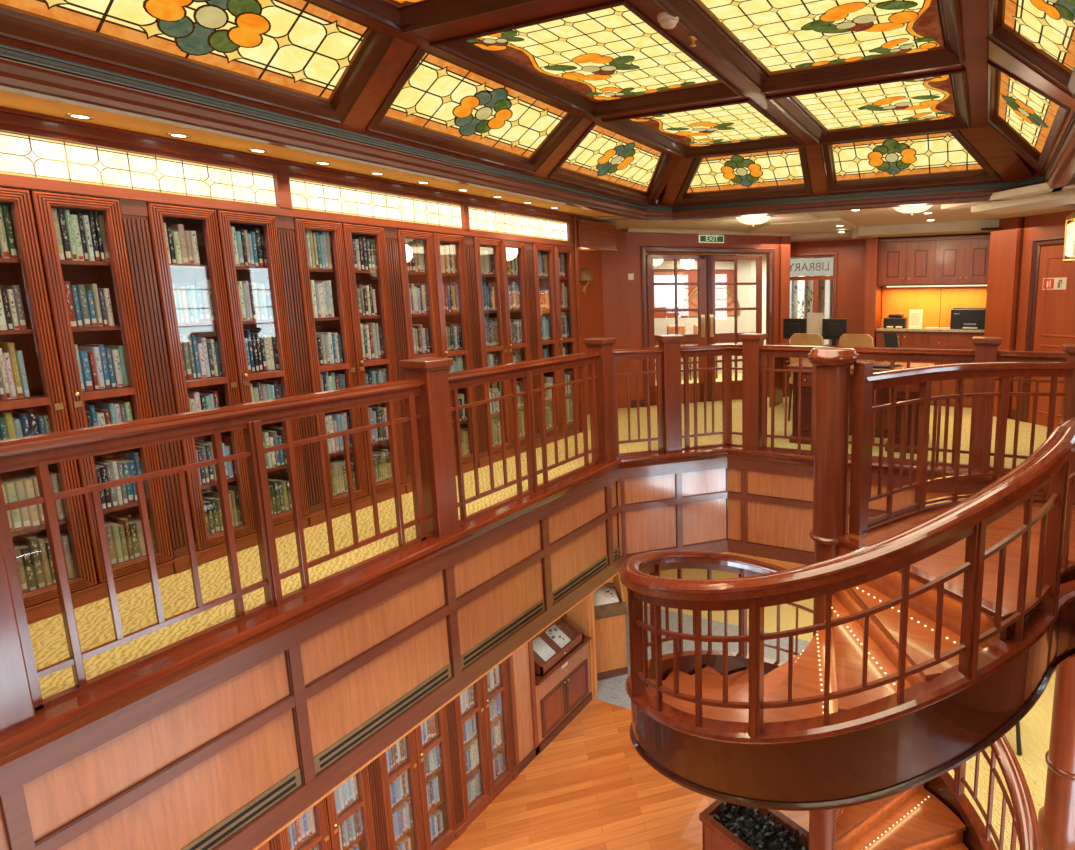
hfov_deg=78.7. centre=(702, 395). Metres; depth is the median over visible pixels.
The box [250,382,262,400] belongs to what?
book
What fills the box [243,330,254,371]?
book
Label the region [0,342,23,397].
book
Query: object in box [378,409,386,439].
book
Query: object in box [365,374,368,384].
book
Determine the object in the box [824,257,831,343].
column
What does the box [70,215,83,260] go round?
book
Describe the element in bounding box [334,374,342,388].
book
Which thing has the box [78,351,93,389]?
book
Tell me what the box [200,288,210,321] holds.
book
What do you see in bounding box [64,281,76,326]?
book
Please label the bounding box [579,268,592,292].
wall sconce
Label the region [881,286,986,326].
backsplash
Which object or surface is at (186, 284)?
book
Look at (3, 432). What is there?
book
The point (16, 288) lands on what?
book
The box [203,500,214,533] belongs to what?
book
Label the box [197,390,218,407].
book
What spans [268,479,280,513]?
book
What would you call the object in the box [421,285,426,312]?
book
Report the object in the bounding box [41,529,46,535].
book
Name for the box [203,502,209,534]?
book
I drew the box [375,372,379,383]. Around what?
book
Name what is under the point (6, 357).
book
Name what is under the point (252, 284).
book
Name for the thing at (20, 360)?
book
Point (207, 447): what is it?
book
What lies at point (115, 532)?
book
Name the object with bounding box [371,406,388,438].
book
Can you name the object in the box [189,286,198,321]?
book
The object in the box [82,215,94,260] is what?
book
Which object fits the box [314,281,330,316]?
book
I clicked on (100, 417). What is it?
book
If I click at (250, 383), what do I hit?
book
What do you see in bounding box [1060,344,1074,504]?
newel post
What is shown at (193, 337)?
book
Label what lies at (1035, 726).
floor
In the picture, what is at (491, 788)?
bookcase
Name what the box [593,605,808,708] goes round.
floor
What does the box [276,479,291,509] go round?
book
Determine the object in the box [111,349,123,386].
book
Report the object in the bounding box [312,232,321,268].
book
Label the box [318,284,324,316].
book
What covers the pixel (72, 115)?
recessed light
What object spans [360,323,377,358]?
book
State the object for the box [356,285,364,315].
book
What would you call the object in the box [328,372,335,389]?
book
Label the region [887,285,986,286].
strip light
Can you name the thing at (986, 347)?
newel post
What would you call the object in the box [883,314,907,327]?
printer
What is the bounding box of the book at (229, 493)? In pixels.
[229,493,234,526]
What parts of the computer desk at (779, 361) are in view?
panel, panel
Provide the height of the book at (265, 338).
0.240 m
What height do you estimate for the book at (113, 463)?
0.258 m
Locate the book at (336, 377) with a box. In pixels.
[334,375,339,389]
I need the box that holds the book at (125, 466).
[109,459,133,502]
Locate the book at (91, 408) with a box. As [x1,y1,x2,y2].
[84,404,97,425]
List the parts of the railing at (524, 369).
rail, rail, handrail, rail, foot rail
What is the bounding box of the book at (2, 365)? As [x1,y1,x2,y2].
[0,348,10,398]
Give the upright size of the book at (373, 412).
0.250 m
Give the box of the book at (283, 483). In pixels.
[275,479,288,510]
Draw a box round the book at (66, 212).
[64,210,76,259]
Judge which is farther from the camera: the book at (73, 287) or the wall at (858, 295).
the wall at (858, 295)
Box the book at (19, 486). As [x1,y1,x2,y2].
[1,477,31,528]
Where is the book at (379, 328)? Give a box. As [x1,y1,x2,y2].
[378,327,383,357]
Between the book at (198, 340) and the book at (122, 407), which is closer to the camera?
the book at (122, 407)
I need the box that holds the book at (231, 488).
[228,485,241,524]
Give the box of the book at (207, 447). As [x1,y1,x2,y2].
[195,443,213,482]
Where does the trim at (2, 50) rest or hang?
attached to the ceiling at (8, 99)
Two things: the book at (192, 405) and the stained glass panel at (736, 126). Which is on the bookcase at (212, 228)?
the book at (192, 405)
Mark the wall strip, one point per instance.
(522, 671)
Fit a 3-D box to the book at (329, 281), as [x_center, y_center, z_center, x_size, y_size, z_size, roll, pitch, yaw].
[-2.865,-0.733,4.754,0.190,0.271,0.024,4,10,24]
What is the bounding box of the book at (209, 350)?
[206,342,214,376]
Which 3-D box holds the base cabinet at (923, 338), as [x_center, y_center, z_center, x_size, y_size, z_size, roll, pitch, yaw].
[3.570,-0.438,9.307,1.930,1.120,0.570,4,10,24]
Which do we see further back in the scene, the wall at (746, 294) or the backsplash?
the wall at (746, 294)
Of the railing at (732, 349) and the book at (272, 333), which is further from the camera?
the railing at (732, 349)
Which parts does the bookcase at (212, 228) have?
door, shelf, shelf, shelf, lock plate, shelf, door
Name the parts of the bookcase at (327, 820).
door, shelf, door, shelf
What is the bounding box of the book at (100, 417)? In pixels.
[96,412,104,425]
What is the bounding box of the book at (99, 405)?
[95,402,116,423]
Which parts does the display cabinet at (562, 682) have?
door, door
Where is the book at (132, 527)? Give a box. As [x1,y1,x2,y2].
[128,521,139,557]
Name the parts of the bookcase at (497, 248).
door, shelf, shelf, shelf, door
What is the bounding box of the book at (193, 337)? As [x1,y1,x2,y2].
[187,335,200,377]
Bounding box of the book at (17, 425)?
[13,418,22,437]
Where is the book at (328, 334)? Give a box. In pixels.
[316,332,333,362]
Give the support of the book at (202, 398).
on the bookcase at (212, 228)
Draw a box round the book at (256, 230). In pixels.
[243,228,263,266]
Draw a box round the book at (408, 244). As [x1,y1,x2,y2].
[407,243,411,271]
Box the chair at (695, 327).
[693,324,717,378]
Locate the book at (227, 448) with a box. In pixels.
[224,445,233,477]
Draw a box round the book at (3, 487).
[2,484,12,531]
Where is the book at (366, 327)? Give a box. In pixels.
[362,324,370,358]
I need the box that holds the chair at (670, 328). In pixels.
[667,325,691,379]
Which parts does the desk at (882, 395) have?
drawer, foot rail, modesty panel, drawer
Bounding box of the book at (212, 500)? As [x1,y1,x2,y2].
[202,496,219,532]
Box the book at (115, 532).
[104,521,123,563]
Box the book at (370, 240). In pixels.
[369,239,376,270]
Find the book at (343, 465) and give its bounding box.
[342,464,347,491]
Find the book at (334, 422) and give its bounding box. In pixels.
[332,420,338,451]
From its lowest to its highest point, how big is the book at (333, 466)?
0.250 m
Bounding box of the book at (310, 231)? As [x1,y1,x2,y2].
[309,230,315,267]
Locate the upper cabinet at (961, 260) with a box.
[877,234,989,286]
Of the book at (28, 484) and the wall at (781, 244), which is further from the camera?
the wall at (781, 244)
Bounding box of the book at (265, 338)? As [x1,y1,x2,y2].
[263,335,270,369]
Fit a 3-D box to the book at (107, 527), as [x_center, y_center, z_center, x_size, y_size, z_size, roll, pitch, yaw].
[-3.458,0.854,3.630,0.188,0.240,0.032,4,10,24]
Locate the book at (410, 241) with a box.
[407,239,415,271]
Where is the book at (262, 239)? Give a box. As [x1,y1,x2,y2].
[260,234,267,266]
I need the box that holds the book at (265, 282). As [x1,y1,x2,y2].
[251,280,272,319]
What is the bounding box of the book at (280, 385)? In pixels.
[278,384,282,397]
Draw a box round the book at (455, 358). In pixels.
[449,356,458,370]
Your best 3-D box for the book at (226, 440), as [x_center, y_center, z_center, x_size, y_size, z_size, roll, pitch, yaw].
[-3.173,0.398,4.194,0.173,0.267,0.021,4,10,24]
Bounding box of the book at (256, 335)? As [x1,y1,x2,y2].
[255,334,262,370]
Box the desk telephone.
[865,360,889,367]
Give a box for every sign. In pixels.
[699,235,723,242]
[790,257,832,275]
[1042,277,1066,289]
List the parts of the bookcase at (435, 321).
door, shelf, shelf, shelf, door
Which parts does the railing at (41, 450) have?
rail, handrail, rail, rail, foot rail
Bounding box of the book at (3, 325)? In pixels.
[0,291,7,329]
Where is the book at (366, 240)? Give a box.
[365,239,371,269]
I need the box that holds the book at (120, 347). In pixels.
[105,345,129,385]
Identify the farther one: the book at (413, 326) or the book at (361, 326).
the book at (413, 326)
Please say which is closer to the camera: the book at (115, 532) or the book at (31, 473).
the book at (31, 473)
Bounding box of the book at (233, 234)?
[231,227,238,265]
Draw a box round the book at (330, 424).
[325,415,334,452]
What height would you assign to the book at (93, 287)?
0.232 m
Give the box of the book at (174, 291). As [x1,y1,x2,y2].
[172,285,179,322]
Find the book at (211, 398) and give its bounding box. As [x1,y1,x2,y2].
[199,393,214,407]
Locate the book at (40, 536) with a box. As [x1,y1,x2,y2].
[36,535,47,540]
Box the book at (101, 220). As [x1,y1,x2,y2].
[98,215,109,260]
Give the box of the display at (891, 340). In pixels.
[883,333,901,365]
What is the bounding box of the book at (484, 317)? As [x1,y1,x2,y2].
[484,317,487,345]
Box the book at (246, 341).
[244,338,250,371]
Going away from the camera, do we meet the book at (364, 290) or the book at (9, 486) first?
the book at (9, 486)
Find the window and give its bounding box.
[654,275,682,306]
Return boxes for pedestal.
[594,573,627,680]
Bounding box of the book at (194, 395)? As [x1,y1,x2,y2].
[187,391,201,410]
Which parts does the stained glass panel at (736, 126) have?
glass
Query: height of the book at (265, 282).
0.264 m
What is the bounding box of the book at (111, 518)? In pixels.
[107,515,133,559]
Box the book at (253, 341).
[250,333,258,371]
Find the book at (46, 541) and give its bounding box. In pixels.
[44,540,55,583]
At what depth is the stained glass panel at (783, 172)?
6.62 m
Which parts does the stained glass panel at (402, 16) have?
glass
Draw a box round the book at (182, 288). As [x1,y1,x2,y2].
[175,286,189,322]
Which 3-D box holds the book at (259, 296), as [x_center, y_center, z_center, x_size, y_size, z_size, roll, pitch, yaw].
[-3.072,-0.632,4.299,0.191,0.221,0.025,4,10,24]
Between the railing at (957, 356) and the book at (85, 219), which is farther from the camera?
the railing at (957, 356)
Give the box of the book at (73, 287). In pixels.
[71,285,82,326]
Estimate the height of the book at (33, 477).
0.250 m
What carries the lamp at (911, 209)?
hanging from the ceiling at (8, 99)
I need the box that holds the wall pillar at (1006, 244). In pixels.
[984,217,1024,418]
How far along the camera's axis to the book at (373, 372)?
5.09 m
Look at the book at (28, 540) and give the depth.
3.31 m
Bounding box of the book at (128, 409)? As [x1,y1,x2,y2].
[108,400,132,420]
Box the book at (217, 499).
[207,496,223,530]
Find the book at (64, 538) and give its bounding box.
[60,533,74,578]
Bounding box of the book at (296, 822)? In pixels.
[294,818,301,844]
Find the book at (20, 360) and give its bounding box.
[15,350,29,396]
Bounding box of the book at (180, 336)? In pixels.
[180,336,185,377]
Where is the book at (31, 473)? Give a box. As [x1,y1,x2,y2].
[26,472,57,519]
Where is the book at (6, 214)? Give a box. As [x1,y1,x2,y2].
[1,205,17,257]
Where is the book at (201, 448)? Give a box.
[195,445,209,483]
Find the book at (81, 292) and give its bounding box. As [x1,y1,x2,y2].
[76,285,90,326]
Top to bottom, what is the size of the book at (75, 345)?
0.252 m
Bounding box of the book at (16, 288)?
[6,285,26,328]
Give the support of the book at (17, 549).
on the bookcase at (47, 347)
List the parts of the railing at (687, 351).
rail, rail, rail, handrail, foot rail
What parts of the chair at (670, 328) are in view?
backrest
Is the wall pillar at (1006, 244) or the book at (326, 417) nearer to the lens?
the book at (326, 417)
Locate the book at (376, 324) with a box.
[375,323,380,357]
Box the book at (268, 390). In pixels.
[261,383,271,399]
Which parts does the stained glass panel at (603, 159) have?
glass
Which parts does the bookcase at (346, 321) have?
door, shelf, shelf, shelf, shelf, door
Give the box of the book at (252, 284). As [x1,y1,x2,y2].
[248,283,259,319]
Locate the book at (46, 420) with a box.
[36,413,50,432]
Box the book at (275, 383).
[260,380,279,398]
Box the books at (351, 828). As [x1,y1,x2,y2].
[6,229,573,849]
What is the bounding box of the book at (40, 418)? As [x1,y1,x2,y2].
[36,415,45,433]
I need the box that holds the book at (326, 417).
[325,416,330,453]
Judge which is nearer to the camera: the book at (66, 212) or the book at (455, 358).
the book at (66, 212)
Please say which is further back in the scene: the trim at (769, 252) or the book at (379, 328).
the trim at (769, 252)
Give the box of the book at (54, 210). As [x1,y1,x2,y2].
[51,208,64,259]
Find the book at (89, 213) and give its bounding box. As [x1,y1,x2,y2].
[70,211,99,260]
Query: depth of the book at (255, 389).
4.26 m
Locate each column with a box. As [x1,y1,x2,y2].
[789,258,793,342]
[797,258,806,318]
[813,257,820,312]
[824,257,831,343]
[1038,657,1074,849]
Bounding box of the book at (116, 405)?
[109,402,121,422]
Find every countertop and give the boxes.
[535,635,590,685]
[876,327,984,332]
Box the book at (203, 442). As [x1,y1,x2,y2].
[195,441,216,481]
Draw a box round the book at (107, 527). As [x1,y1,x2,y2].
[105,524,116,564]
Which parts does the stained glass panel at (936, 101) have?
glass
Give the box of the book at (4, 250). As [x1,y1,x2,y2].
[0,205,9,257]
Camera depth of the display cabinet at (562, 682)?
7.64 m
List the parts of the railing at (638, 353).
rail, rail, handrail, foot rail, rail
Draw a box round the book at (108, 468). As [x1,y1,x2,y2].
[94,461,117,506]
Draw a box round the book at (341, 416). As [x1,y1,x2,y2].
[340,415,344,449]
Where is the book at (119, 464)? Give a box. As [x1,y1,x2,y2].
[113,460,127,503]
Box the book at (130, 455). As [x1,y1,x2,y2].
[117,450,145,498]
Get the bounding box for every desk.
[769,343,838,406]
[787,359,934,453]
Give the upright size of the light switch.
0.090 m
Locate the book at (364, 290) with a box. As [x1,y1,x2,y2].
[363,289,368,315]
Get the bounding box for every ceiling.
[0,36,1074,205]
[0,90,1074,234]
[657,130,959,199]
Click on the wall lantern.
(1069, 241)
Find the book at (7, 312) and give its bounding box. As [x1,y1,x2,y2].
[0,285,13,329]
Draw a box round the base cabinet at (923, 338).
[875,327,984,407]
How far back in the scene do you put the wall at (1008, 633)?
3.39 m
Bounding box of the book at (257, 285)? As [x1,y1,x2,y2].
[256,284,267,319]
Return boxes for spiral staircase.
[619,346,1074,849]
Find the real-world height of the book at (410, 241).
0.269 m
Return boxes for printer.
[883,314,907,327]
[950,307,985,328]
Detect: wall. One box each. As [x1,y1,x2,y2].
[0,469,620,849]
[257,841,269,849]
[578,229,630,414]
[606,553,800,604]
[618,457,727,563]
[627,232,789,399]
[646,254,735,317]
[727,457,1047,565]
[736,255,832,372]
[790,237,883,360]
[881,233,989,326]
[999,569,1074,642]
[1011,210,1074,414]
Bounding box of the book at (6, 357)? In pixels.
[2,352,16,398]
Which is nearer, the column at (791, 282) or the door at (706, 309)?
the door at (706, 309)
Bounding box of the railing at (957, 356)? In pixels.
[760,345,974,466]
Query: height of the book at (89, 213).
0.265 m
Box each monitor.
[783,318,806,344]
[822,319,846,345]
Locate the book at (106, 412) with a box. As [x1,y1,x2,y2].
[95,408,110,423]
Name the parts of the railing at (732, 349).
rail, handrail, rail, rail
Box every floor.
[28,373,1074,699]
[446,698,808,849]
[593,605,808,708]
[643,569,1055,849]
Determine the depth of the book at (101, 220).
3.49 m
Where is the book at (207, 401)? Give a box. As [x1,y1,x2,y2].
[204,395,210,408]
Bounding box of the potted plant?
[790,285,826,318]
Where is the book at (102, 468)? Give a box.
[95,464,110,507]
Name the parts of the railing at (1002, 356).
foot rail, rail, rail, rail, handrail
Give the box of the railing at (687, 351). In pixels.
[681,344,726,449]
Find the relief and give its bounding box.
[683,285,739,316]
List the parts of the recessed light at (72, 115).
bulb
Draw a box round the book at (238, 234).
[235,231,244,265]
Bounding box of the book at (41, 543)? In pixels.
[37,537,51,585]
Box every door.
[646,255,761,405]
[1028,245,1074,427]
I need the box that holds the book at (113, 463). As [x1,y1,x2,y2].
[95,458,122,504]
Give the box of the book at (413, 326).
[412,325,421,353]
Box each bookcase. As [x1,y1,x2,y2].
[0,187,188,623]
[133,201,319,568]
[269,762,380,849]
[284,217,411,523]
[372,703,461,849]
[390,228,484,475]
[449,657,517,833]
[468,236,539,465]
[528,243,581,446]
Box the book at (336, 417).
[324,413,342,450]
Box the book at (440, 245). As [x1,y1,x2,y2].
[440,245,442,272]
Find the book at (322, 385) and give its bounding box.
[320,374,323,391]
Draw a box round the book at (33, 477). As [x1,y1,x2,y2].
[17,473,44,523]
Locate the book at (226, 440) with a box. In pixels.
[221,435,235,476]
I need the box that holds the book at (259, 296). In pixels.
[256,287,263,319]
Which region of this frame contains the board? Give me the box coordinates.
[807,313,823,335]
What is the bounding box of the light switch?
[628,273,633,279]
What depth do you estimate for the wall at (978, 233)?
9.47 m
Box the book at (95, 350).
[78,346,104,388]
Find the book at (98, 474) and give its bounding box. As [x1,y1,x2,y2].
[95,467,105,509]
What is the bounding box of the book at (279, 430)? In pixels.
[266,427,286,463]
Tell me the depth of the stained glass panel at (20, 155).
3.53 m
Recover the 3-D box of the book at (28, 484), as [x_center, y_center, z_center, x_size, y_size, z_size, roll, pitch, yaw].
[-3.562,0.553,3.312,0.155,0.250,0.033,4,10,24]
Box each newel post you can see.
[0,537,35,734]
[400,357,458,536]
[583,337,616,461]
[655,334,683,452]
[739,333,767,449]
[972,336,1001,470]
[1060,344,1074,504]
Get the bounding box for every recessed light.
[65,113,94,119]
[166,133,190,137]
[247,148,267,152]
[314,161,331,164]
[369,172,384,174]
[417,181,430,183]
[457,189,469,191]
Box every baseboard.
[631,390,788,407]
[1009,410,1019,420]
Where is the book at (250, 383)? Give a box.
[250,383,253,401]
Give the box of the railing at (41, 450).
[0,378,432,711]
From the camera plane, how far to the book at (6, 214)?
3.15 m
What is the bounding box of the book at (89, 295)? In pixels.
[85,290,97,326]
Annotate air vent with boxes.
[981,227,1001,230]
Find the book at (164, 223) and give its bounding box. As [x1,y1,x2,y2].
[164,223,170,263]
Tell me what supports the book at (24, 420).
on the bookcase at (47, 347)
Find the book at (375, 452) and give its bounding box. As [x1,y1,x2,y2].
[372,451,387,479]
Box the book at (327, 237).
[312,231,332,268]
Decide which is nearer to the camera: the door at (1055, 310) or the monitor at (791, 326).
the door at (1055, 310)
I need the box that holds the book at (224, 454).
[205,441,228,478]
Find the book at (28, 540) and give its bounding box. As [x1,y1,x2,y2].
[14,534,45,588]
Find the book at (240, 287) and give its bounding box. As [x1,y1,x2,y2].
[237,281,245,320]
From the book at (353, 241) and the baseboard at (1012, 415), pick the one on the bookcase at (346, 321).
the book at (353, 241)
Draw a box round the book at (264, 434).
[262,432,271,467]
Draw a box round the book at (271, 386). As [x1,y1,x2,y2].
[270,385,274,398]
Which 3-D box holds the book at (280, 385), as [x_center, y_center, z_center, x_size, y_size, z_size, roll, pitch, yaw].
[-3.019,0.029,4.466,0.153,0.232,0.032,4,10,24]
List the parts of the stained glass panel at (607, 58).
glass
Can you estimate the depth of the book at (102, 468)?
3.56 m
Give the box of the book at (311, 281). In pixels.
[310,280,317,317]
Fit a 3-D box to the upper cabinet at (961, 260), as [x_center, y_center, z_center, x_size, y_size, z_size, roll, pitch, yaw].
[3.417,-1.947,9.183,1.620,0.698,0.526,4,10,24]
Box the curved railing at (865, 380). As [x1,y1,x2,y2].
[849,361,1074,535]
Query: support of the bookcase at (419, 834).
on the floor at (589, 788)
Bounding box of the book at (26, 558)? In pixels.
[13,542,36,590]
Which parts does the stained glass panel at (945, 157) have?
glass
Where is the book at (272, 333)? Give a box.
[263,331,279,368]
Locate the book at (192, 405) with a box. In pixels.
[189,398,195,410]
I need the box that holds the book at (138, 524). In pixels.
[125,518,145,555]
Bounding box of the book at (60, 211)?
[51,207,71,259]
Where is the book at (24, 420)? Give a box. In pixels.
[6,411,31,436]
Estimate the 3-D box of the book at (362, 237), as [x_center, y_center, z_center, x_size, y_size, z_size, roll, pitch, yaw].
[-2.729,-1.126,4.986,0.174,0.260,0.028,4,10,24]
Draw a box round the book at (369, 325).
[364,324,374,358]
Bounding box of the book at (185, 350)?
[180,335,192,378]
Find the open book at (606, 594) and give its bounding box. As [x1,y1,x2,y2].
[594,582,618,605]
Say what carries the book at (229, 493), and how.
on the bookcase at (212, 228)
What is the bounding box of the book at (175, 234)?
[172,231,181,263]
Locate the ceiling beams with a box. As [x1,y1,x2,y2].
[310,0,988,158]
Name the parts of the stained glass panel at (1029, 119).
glass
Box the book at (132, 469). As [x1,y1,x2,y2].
[116,458,137,501]
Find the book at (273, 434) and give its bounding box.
[262,430,280,466]
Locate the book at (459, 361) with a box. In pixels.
[458,356,460,370]
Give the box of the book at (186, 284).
[172,282,193,322]
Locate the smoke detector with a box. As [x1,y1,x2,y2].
[657,11,678,28]
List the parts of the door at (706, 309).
handle, handle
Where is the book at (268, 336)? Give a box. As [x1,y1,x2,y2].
[267,335,274,369]
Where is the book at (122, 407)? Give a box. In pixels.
[119,404,126,421]
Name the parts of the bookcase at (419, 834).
door, shelf, shelf, shelf, door, shelf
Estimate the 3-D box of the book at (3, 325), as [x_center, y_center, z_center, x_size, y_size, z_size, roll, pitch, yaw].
[-3.567,-0.447,3.163,0.157,0.229,0.032,4,10,24]
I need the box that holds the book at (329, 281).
[324,280,333,316]
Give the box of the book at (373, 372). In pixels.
[365,370,375,383]
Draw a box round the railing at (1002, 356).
[990,350,1065,470]
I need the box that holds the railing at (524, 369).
[448,351,600,523]
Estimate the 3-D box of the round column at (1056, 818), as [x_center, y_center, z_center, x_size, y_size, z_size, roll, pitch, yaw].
[3.391,3.108,5.811,0.400,2.360,0.400,4,10,24]
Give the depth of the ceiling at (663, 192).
7.26 m
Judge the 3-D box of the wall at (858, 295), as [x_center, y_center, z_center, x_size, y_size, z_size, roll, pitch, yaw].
[1.993,-1.301,10.103,1.750,2.600,0.980,4,10,24]
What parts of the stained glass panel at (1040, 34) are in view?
glass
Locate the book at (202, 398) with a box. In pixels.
[199,394,205,409]
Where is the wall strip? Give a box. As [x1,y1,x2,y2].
[509,639,538,774]
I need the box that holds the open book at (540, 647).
[533,624,570,661]
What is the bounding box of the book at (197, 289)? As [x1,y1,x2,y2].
[194,287,204,321]
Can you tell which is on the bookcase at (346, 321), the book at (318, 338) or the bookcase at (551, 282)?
the book at (318, 338)
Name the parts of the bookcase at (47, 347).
door, shelf, lock plate, shelf, shelf, lock plate, shelf, door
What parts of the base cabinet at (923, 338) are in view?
door, door, drawer, drawer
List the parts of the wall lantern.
lamp shade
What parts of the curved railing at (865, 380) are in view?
post, rail, foot rail, rail, handrail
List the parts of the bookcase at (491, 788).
door, shelf, shelf, shelf, shelf, door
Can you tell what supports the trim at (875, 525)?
attached to the wall at (1008, 633)
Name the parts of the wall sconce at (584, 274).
arm, lamp shade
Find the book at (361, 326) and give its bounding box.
[360,324,365,359]
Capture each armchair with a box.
[785,333,823,420]
[839,334,887,361]
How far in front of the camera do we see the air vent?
8.02 m
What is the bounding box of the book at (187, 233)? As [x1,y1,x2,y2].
[184,231,193,263]
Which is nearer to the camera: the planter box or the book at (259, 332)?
the book at (259, 332)
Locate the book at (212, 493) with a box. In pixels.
[207,490,218,497]
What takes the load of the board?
on the computer desk at (779, 361)
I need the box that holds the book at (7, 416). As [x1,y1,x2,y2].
[0,411,15,438]
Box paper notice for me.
[909,310,922,327]
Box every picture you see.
[548,625,563,639]
[606,585,614,596]
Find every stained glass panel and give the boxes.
[0,0,394,123]
[327,0,538,33]
[365,47,582,173]
[429,0,741,116]
[547,122,671,203]
[602,98,804,157]
[653,0,964,92]
[673,146,812,204]
[766,67,970,143]
[820,130,1002,192]
[985,0,1074,98]
[985,61,1069,170]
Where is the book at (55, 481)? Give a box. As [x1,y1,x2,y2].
[49,472,65,519]
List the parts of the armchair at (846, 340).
backrest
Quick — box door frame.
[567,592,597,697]
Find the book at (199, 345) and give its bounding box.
[197,343,205,377]
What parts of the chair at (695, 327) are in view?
backrest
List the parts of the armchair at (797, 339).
armrest, leg, backrest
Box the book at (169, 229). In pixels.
[166,227,175,263]
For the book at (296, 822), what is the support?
on the bookcase at (327, 820)
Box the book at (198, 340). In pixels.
[196,337,210,376]
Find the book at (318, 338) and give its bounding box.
[317,337,322,364]
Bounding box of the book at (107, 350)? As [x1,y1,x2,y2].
[105,348,116,387]
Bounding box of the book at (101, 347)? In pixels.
[85,344,110,387]
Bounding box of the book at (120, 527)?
[112,522,128,560]
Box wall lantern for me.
[1062,211,1074,261]
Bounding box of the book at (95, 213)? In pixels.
[78,210,104,260]
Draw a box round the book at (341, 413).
[330,412,349,448]
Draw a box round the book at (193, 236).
[190,231,199,264]
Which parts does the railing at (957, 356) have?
foot rail, rail, rail, handrail, rail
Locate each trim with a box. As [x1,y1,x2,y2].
[0,43,1074,211]
[0,58,1074,220]
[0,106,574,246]
[0,445,1048,766]
[572,214,582,432]
[577,218,616,251]
[626,228,792,235]
[641,246,774,406]
[653,261,738,376]
[691,213,998,241]
[790,252,836,318]
[837,534,1012,621]
[862,496,1046,532]
[941,177,1074,213]
[1020,236,1066,421]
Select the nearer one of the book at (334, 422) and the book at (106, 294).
the book at (106, 294)
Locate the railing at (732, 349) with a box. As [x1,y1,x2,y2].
[727,344,741,445]
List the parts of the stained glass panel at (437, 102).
glass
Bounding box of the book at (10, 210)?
[10,210,19,257]
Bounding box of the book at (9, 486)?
[1,480,22,530]
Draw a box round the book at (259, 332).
[250,330,266,370]
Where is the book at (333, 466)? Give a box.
[330,463,339,494]
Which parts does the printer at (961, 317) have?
control panel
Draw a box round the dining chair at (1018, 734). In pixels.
[1016,721,1021,755]
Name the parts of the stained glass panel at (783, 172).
glass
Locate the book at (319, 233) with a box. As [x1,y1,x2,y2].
[318,232,328,268]
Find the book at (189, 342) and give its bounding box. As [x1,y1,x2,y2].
[187,336,195,378]
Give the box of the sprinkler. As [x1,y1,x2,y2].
[688,36,696,46]
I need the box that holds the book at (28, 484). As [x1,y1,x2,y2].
[10,476,39,526]
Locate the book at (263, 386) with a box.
[261,384,266,400]
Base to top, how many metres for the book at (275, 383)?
0.258 m
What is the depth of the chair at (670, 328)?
12.31 m
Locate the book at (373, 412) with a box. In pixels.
[372,411,377,441]
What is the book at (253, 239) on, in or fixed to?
on the bookcase at (212, 228)
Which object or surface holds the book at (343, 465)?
on the bookcase at (346, 321)
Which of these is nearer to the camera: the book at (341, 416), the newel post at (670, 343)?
the book at (341, 416)
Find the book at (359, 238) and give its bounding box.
[352,237,363,269]
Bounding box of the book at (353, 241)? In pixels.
[352,240,357,269]
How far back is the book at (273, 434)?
4.41 m
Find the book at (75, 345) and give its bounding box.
[74,344,84,390]
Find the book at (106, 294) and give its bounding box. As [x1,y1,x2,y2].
[97,288,114,325]
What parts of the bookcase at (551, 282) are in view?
door, shelf, shelf, shelf, door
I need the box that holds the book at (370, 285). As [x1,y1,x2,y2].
[356,284,373,315]
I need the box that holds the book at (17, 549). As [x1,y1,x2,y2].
[14,546,27,592]
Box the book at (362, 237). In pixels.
[352,236,367,269]
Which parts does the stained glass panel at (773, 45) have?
glass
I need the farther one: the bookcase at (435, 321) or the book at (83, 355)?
the bookcase at (435, 321)
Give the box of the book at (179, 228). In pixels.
[166,224,188,263]
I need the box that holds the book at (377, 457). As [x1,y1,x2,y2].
[373,454,381,481]
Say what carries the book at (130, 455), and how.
on the bookcase at (47, 347)
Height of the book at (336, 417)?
0.281 m
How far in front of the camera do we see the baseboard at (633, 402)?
9.34 m
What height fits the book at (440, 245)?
0.245 m
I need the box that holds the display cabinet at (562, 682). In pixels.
[533,616,591,752]
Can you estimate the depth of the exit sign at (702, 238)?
9.34 m
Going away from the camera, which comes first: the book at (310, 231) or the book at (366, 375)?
the book at (310, 231)
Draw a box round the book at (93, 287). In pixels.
[77,284,102,325]
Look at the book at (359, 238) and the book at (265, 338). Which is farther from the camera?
the book at (359, 238)
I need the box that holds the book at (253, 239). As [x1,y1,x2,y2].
[247,232,258,266]
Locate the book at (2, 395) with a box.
[0,372,4,399]
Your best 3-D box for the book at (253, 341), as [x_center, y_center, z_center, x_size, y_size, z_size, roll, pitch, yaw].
[-3.096,-0.300,4.283,0.185,0.261,0.023,4,10,24]
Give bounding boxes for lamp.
[734,215,771,225]
[892,205,932,214]
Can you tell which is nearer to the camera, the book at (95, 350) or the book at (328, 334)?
the book at (95, 350)
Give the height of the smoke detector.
0.052 m
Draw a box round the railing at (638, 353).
[613,347,663,455]
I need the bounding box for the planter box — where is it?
[699,800,808,849]
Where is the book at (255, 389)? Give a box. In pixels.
[252,387,258,401]
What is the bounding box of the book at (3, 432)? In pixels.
[0,417,7,439]
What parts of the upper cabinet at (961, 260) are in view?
door, door, door, door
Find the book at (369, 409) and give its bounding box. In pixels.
[368,408,374,442]
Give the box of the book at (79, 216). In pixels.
[70,213,88,260]
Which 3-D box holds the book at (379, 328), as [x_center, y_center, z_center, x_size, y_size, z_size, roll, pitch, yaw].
[-2.699,-0.443,5.168,0.188,0.252,0.033,4,10,24]
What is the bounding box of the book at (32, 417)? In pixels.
[14,408,39,435]

